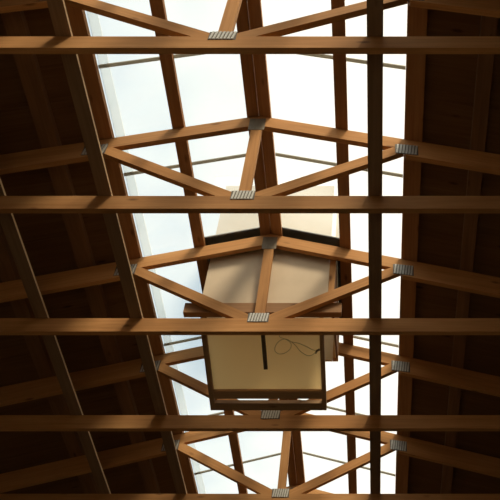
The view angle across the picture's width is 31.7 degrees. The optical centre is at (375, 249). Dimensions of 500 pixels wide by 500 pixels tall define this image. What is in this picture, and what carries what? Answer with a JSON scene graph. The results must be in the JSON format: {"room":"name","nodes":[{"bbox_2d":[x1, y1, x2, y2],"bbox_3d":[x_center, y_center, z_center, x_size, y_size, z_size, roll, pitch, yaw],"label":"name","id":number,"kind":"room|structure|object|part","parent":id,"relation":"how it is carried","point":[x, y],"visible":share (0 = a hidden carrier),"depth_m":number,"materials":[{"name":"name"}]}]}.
{"room":"attic","nodes":[
{"label":"attic","id":0,"kind":"room"},
{"bbox_2d":[0,8,499,493],"bbox_3d":[-0.915,-0.812,6.357,7.240,1.074,12.700,0,-49,0],"label":"ceiling","id":1,"kind":"structure","parent":0,"point":[449,87],"depth_m":7.38,"materials":[{"name":"brown wood"}]},
{"bbox_3d":[-4.260,1.598,3.576,0.250,6.511,12.100,0,-49,0],"label":"wall","id":2,"kind":"structure","parent":0,"visible":0},
{"bbox_3d":[-4.055,-0.301,5.767,0.160,0.120,12.100,0,-49,0],"label":"trim","id":3,"kind":"structure","parent":2,"relation":"attached to","visible":0},
{"bbox_2d":[0,116,499,212],"bbox_3d":[-0.915,-0.651,6.317,6.400,1.170,0.049,0,-49,0],"label":"roof truss","id":4,"kind":"object","parent":3,"relation":"on","point":[215,199],"visible":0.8,"depth_m":6.12,"materials":[{"name":"brown wood"}]},
{"bbox_3d":[-2.080,-0.744,6.393,0.170,0.147,0.007,0,-49,0],"label":"nail plate","id":5,"kind":"part","parent":4,"relation":"part of","materials":[{"name":"metal"}]},
{"bbox_3d":[-0.920,-0.381,5.974,0.166,0.097,0.007,0,-49,0],"label":"nail plate","id":6,"kind":"part","parent":4,"relation":"part of","materials":[{"name":"metal"}]},
{"bbox_3d":[-0.915,-0.651,6.324,0.080,0.896,0.042,0,-49,0],"label":"king post","id":7,"kind":"part","parent":4,"relation":"part of","materials":[{"name":"brown wood"}]},
{"bbox_3d":[-0.915,-0.968,6.654,0.124,0.155,0.003,0,-49,0],"label":"peak plate","id":8,"kind":"part","parent":4,"relation":"part of","materials":[{"name":"metal"}]},
{"bbox_3d":[0.227,-0.744,6.393,0.170,0.147,0.007,0,-49,0],"label":"nail plate","id":9,"kind":"part","parent":4,"relation":"part of","materials":[{"name":"metal"}]},
{"bbox_2d":[0,234,499,334],"bbox_3d":[-0.915,0.256,7.103,6.400,1.170,0.049,0,-49,0],"label":"roof truss","id":10,"kind":"object","parent":3,"relation":"on","point":[235,322],"visible":0.82,"depth_m":6.88,"materials":[{"name":"brown wood"}]},
{"bbox_2d":[0,179,110,493],"bbox_3d":[-2.612,0.307,6.577,0.098,0.024,7.880,0,-49,0],"label":"board","id":11,"kind":"object","parent":10,"relation":"on","point":[7,220],"visible":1,"depth_m":6.94,"materials":[{"name":"brown wood"}]},
{"bbox_2d":[46,0,186,493],"bbox_3d":[-1.872,0.307,6.577,0.094,0.024,7.880,0,-49,0],"label":"board","id":12,"kind":"object","parent":10,"relation":"on","point":[57,8],"visible":1,"depth_m":6.13,"materials":[{"name":"brown wood"}]},
{"bbox_3d":[-2.080,0.163,7.179,0.170,0.147,0.007,0,-49,0],"label":"nail plate","id":13,"kind":"part","parent":10,"relation":"part of","materials":[{"name":"metal"}]},
{"bbox_2d":[236,0,270,235],"bbox_3d":[-0.961,-1.881,6.041,0.085,0.074,4.670,0,-49,0],"label":"ridge purlin","id":14,"kind":"object","parent":10,"relation":"on","point":[243,24],"visible":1,"depth_m":6.63,"materials":[{"name":"brown wood"}]},
{"bbox_3d":[-0.920,0.526,6.760,0.166,0.097,0.007,0,-49,0],"label":"nail plate","id":15,"kind":"part","parent":10,"relation":"part of","materials":[{"name":"metal"}]},
{"bbox_3d":[-0.915,0.256,7.109,0.080,0.896,0.042,0,-49,0],"label":"king post","id":16,"kind":"part","parent":10,"relation":"part of","materials":[{"name":"brown wood"}]},
{"bbox_2d":[247,0,282,235],"bbox_3d":[-0.864,-1.880,6.039,0.094,0.077,4.670,0,-49,0],"label":"ridge purlin","id":17,"kind":"object","parent":10,"relation":"on","point":[254,6],"visible":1,"depth_m":6.67,"materials":[{"name":"brown wood"}]},
{"bbox_3d":[-0.915,-0.061,7.440,0.124,0.155,0.003,0,-49,0],"label":"peak plate","id":18,"kind":"part","parent":10,"relation":"part of","materials":[{"name":"metal"}]},
{"bbox_2d":[367,0,382,493],"bbox_3d":[-0.006,0.307,6.577,0.098,0.024,7.880,0,-49,0],"label":"board","id":19,"kind":"object","parent":10,"relation":"on","point":[374,7],"visible":1,"depth_m":6.13,"materials":[{"name":"brown wood"}]},
{"bbox_3d":[0.227,0.163,7.179,0.170,0.147,0.007,0,-49,0],"label":"nail plate","id":20,"kind":"part","parent":10,"relation":"part of","materials":[{"name":"metal"}]},
{"bbox_2d":[0,342,499,430],"bbox_3d":[-0.915,1.163,7.889,6.400,1.170,0.049,0,-49,0],"label":"roof truss","id":21,"kind":"object","parent":3,"relation":"on","point":[250,420],"visible":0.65,"depth_m":7.53,"materials":[{"name":"brown wood"}]},
{"bbox_3d":[-2.080,1.070,7.965,0.170,0.147,0.007,0,-49,0],"label":"nail plate","id":22,"kind":"part","parent":21,"relation":"part of","materials":[{"name":"metal"}]},
{"bbox_3d":[-0.920,1.433,7.546,0.166,0.097,0.007,0,-49,0],"label":"nail plate","id":23,"kind":"part","parent":21,"relation":"part of","materials":[{"name":"metal"}]},
{"bbox_2d":[279,399,296,485],"bbox_3d":[-0.961,1.960,9.369,0.085,0.074,3.365,0,-49,0],"label":"ridge purlin","id":24,"kind":"object","parent":21,"relation":"on","point":[292,479],"visible":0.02,"depth_m":9.76,"materials":[{"name":"brown wood"}]},
{"bbox_2d":[194,453,280,474],"bbox_3d":[-1.494,2.352,9.546,0.978,0.296,0.026,0,-49,0],"label":"bar","id":25,"kind":"object","parent":24,"relation":"attached to","point":[277,454],"visible":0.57,"depth_m":9.56,"materials":[{"name":"grey metal"}]},
{"bbox_2d":[183,186,341,409],"bbox_3d":[-0.890,0.394,7.802,1.290,1.985,1.245,0,-49,0],"label":"cupola","id":26,"kind":"object","parent":24,"relation":"attached to","point":[236,366],"visible":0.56,"depth_m":7.22,"materials":[{"name":"beige paint"}]},
{"bbox_3d":[-1.380,0.947,7.113,0.040,0.218,0.916,0,-49,0],"label":"rail","id":27,"kind":"part","parent":26,"relation":"part of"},
{"bbox_3d":[-0.905,0.482,6.935,1.260,0.106,0.057,0,-49,0],"label":"rail","id":28,"kind":"part","parent":26,"relation":"part of","materials":[{"name":"brown wood"}]},
{"bbox_3d":[-0.906,0.862,7.075,0.908,0.142,0.704,0,-49,0],"label":"hatch panel","id":29,"kind":"part","parent":26,"relation":"part of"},
{"bbox_3d":[-0.907,0.230,7.253,1.025,0.700,0.018,0,-49,0],"label":"panel","id":30,"kind":"part","parent":26,"relation":"part of","materials":[{"name":"beige paint"}]},
{"bbox_3d":[-0.906,1.207,7.253,0.906,0.043,0.085,0,-49,0],"label":"cross rail","id":31,"kind":"part","parent":26,"relation":"part of","materials":[{"name":"brown wood"}]},
{"bbox_3d":[-0.906,1.314,7.323,0.906,0.055,0.083,0,-49,0],"label":"cross rail","id":32,"kind":"part","parent":26,"relation":"part of","materials":[{"name":"brown wood"}]},
{"bbox_3d":[-0.907,-0.301,7.865,1.025,0.919,0.018,0,-49,0],"label":"panel","id":33,"kind":"part","parent":26,"relation":"part of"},
{"bbox_2d":[274,335,319,355],"bbox_3d":[-0.652,0.808,7.035,0.360,0.051,0.185,19,-52,-16],"label":"cable","id":34,"kind":"object","parent":26,"relation":"hanging from","point":[317,350],"visible":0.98,"depth_m":7.02,"materials":[{"name":"metal"}]},
{"bbox_3d":[-0.907,0.581,8.370,1.025,1.310,0.018,0,-49,0],"label":"panel","id":35,"kind":"part","parent":26,"relation":"part of","materials":[{"name":"beige"}]},
{"bbox_3d":[-0.435,0.947,7.113,0.034,0.218,0.916,0,-49,0],"label":"rail","id":36,"kind":"part","parent":26,"relation":"part of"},
{"bbox_3d":[-0.353,0.605,7.582,0.016,0.666,0.911,0,-49,0],"label":"panel","id":37,"kind":"part","parent":26,"relation":"part of","materials":[{"name":"brown wood"}]},
{"bbox_3d":[-0.353,0.080,8.187,0.016,0.933,0.911,0,-49,0],"label":"panel","id":38,"kind":"part","parent":26,"relation":"part of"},
{"bbox_2d":[288,399,304,484],"bbox_3d":[-0.864,1.961,9.368,0.094,0.077,3.365,0,-49,0],"label":"ridge purlin","id":39,"kind":"object","parent":21,"relation":"on","point":[296,435],"visible":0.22,"depth_m":9.62,"materials":[{"name":"brown wood"}]},
{"bbox_2d":[303,452,394,475],"bbox_3d":[-0.302,2.359,9.539,1.026,0.310,0.026,0,-49,0],"label":"bar","id":40,"kind":"object","parent":39,"relation":"attached to","point":[306,453],"visible":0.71,"depth_m":9.57,"materials":[{"name":"grey metal"}]},
{"bbox_3d":[0.227,1.070,7.965,0.170,0.147,0.007,0,-49,0],"label":"nail plate","id":41,"kind":"part","parent":21,"relation":"part of","materials":[{"name":"metal"}]},
{"bbox_2d":[0,0,499,53],"bbox_3d":[-0.915,-1.557,5.532,6.400,1.170,0.049,0,-49,0],"label":"roof truss","id":42,"kind":"object","parent":3,"relation":"on","point":[181,39],"visible":0.97,"depth_m":5.16,"materials":[{"name":"brown wood"}]},
{"bbox_3d":[-0.920,-1.288,5.188,0.166,0.097,0.007,0,-49,0],"label":"nail plate","id":43,"kind":"part","parent":42,"relation":"part of","materials":[{"name":"metal"}]},
{"bbox_3d":[-0.915,-1.558,5.538,0.080,0.896,0.042,0,-49,0],"label":"king post","id":44,"kind":"part","parent":42,"relation":"part of","materials":[{"name":"brown wood"}]},
{"bbox_2d":[0,413,499,499],"bbox_3d":[-0.915,2.070,8.675,6.400,1.170,0.049,0,-49,0],"label":"roof truss","id":45,"kind":"object","parent":3,"relation":"on","point":[412,447],"visible":0.74,"depth_m":8.54,"materials":[{"name":"brown wood"}]},
{"bbox_3d":[-2.080,1.976,8.751,0.170,0.147,0.007,0,-49,0],"label":"nail plate","id":46,"kind":"part","parent":45,"relation":"part of","materials":[{"name":"metal"}]},
{"bbox_3d":[-0.920,2.340,8.332,0.166,0.097,0.007,0,-49,0],"label":"nail plate","id":47,"kind":"part","parent":45,"relation":"part of","materials":[{"name":"metal"}]},
{"bbox_3d":[-0.915,2.069,8.681,0.080,0.896,0.042,0,-49,0],"label":"king post","id":48,"kind":"part","parent":45,"relation":"part of","materials":[{"name":"brown wood"}]},
{"bbox_3d":[0.227,1.976,8.751,0.170,0.147,0.007,0,-49,0],"label":"nail plate","id":49,"kind":"part","parent":45,"relation":"part of","materials":[{"name":"metal"}]},
{"bbox_2d":[286,484,332,493],"bbox_3d":[-0.915,3.105,9.573,6.400,1.170,0.049,0,-49,0],"label":"roof truss","id":50,"kind":"object","parent":3,"relation":"on","point":[316,491],"visible":0.12,"depth_m":9.93,"materials":[{"name":"brown wood"}]},
{"bbox_2d":[0,223,99,493],"bbox_3d":[-2.995,0.175,7.050,0.110,0.094,9.100,0,-49,0],"label":"purlin","id":51,"kind":"object","parent":50,"relation":"on","point":[22,308],"visible":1,"depth_m":7.70,"materials":[{"name":"brown wood"}]},
{"bbox_2d":[1,11,160,493],"bbox_3d":[-2.417,0.066,7.177,0.115,0.095,9.100,0,-49,0],"label":"purlin","id":52,"kind":"object","parent":50,"relation":"on","point":[15,23],"visible":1,"depth_m":6.85,"materials":[{"name":"brown wood"}]},
{"bbox_2d":[65,5,197,493],"bbox_3d":[-2.055,0.001,7.252,0.140,0.090,9.100,0,-49,0],"label":"purlin","id":53,"kind":"object","parent":50,"relation":"on","point":[78,22],"visible":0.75,"depth_m":6.86,"materials":[{"name":"brown wood"}]},
{"bbox_2d":[87,11,108,64],"bbox_3d":[-1.487,-1.794,5.969,1.142,0.335,1.008,0,-49,0],"label":"sheet","id":54,"kind":"object","parent":53,"relation":"on","point":[94,21],"visible":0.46,"depth_m":6.02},
{"bbox_2d":[100,67,132,172],"bbox_3d":[-1.487,-1.053,6.611,1.142,0.335,0.948,0,-49,0],"label":"sheet","id":55,"kind":"object","parent":53,"relation":"on","point":[107,78],"visible":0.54,"depth_m":6.42,"materials":[{"name":"white plastic"}]},
{"bbox_2d":[125,175,151,256],"bbox_3d":[-1.487,-0.352,7.218,1.142,0.335,0.903,0,-49,0],"label":"sheet","id":56,"kind":"object","parent":53,"relation":"on","point":[131,182],"visible":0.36,"depth_m":7.16,"materials":[{"name":"white plastic"}]},
{"bbox_2d":[149,269,171,341],"bbox_3d":[-1.754,0.432,7.795,0.608,0.180,1.033,0,-49,0],"label":"sheet","id":57,"kind":"object","parent":53,"relation":"on","point":[156,291],"visible":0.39,"depth_m":7.77,"materials":[{"name":"white plastic"}]},
{"bbox_2d":[164,341,187,414],"bbox_3d":[-1.487,1.214,8.575,1.142,0.335,1.168,0,-49,0],"label":"sheet","id":58,"kind":"object","parent":53,"relation":"on","point":[178,387],"visible":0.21,"depth_m":8.58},
{"bbox_2d":[185,431,200,472],"bbox_3d":[-1.487,2.000,9.257,1.142,0.335,0.908,0,-49,0],"label":"sheet","id":59,"kind":"object","parent":53,"relation":"on","point":[196,465],"visible":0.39,"depth_m":9.36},
{"bbox_2d":[195,474,205,493],"bbox_3d":[-1.487,2.733,9.892,1.142,0.335,1.028,0,-49,0],"label":"sheet","id":60,"kind":"object","parent":53,"relation":"on","point":[199,479],"visible":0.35,"depth_m":9.60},
{"bbox_2d":[149,0,247,493],"bbox_3d":[-1.512,-0.102,7.370,0.085,0.074,9.100,0,-49,0],"label":"purlin","id":61,"kind":"object","parent":50,"relation":"on","point":[158,9],"visible":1,"depth_m":6.78,"materials":[{"name":"brown wood"}]},
{"bbox_2d":[98,54,204,68],"bbox_3d":[-1.494,-1.403,6.291,0.978,0.296,0.026,0,-49,0],"label":"bar","id":62,"kind":"object","parent":61,"relation":"on","point":[152,59],"visible":0.57,"depth_m":6.24,"materials":[{"name":"grey metal"}]},
{"bbox_2d":[164,336,201,345],"bbox_3d":[-1.494,0.796,8.197,0.978,0.296,0.026,0,-49,0],"label":"bar","id":63,"kind":"object","parent":61,"relation":"on","point":[199,337],"visible":0.36,"depth_m":8.12,"materials":[{"name":"grey metal"}]},
{"bbox_2d":[124,153,245,175],"bbox_3d":[-1.494,-0.685,6.913,0.978,0.296,0.026,0,-49,0],"label":"bar","id":64,"kind":"object","parent":61,"relation":"on","point":[239,155],"visible":0.57,"depth_m":6.93,"materials":[{"name":"grey metal"}]},
{"bbox_2d":[331,0,356,493],"bbox_3d":[-0.263,-0.092,7.358,0.095,0.077,9.100,0,-49,0],"label":"purlin","id":65,"kind":"object","parent":50,"relation":"on","point":[338,28],"visible":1,"depth_m":7.16,"materials":[{"name":"brown wood"}]},
{"bbox_2d":[298,399,363,414],"bbox_3d":[-0.302,1.671,8.943,1.026,0.310,0.026,0,-49,0],"label":"bar","id":66,"kind":"object","parent":65,"relation":"on","point":[328,407],"visible":0.29,"depth_m":8.96,"materials":[{"name":"grey metal"}]},
{"bbox_2d":[275,153,402,177],"bbox_3d":[-0.302,-0.679,6.906,1.026,0.310,0.026,0,-49,0],"label":"bar","id":67,"kind":"object","parent":65,"relation":"on","point":[276,154],"visible":0.71,"depth_m":6.94,"materials":[{"name":"grey metal"}]},
{"bbox_2d":[298,54,405,69],"bbox_3d":[-0.302,-1.397,6.284,1.026,0.310,0.026,0,-49,0],"label":"bar","id":68,"kind":"object","parent":65,"relation":"on","point":[312,55],"visible":0.57,"depth_m":6.24,"materials":[{"name":"grey metal"}]},
{"bbox_2d":[341,335,398,347],"bbox_3d":[-0.302,0.802,8.190,1.026,0.310,0.026,0,-49,0],"label":"bar","id":69,"kind":"object","parent":65,"relation":"on","point":[355,337],"visible":0.43,"depth_m":8.11,"materials":[{"name":"grey metal"}]},
{"bbox_2d":[395,3,427,493],"bbox_3d":[0.279,0.011,7.240,0.132,0.088,9.100,0,-49,0],"label":"purlin","id":70,"kind":"object","parent":50,"relation":"on","point":[416,17],"visible":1,"depth_m":6.83,"materials":[{"name":"brown wood"}]},
{"bbox_2d":[440,16,497,493],"bbox_3d":[0.750,0.096,7.141,0.100,0.091,9.100,0,-49,0],"label":"purlin","id":71,"kind":"object","parent":50,"relation":"on","point":[488,25],"visible":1,"depth_m":6.80,"materials":[{"name":"brown wood"}]}
]}

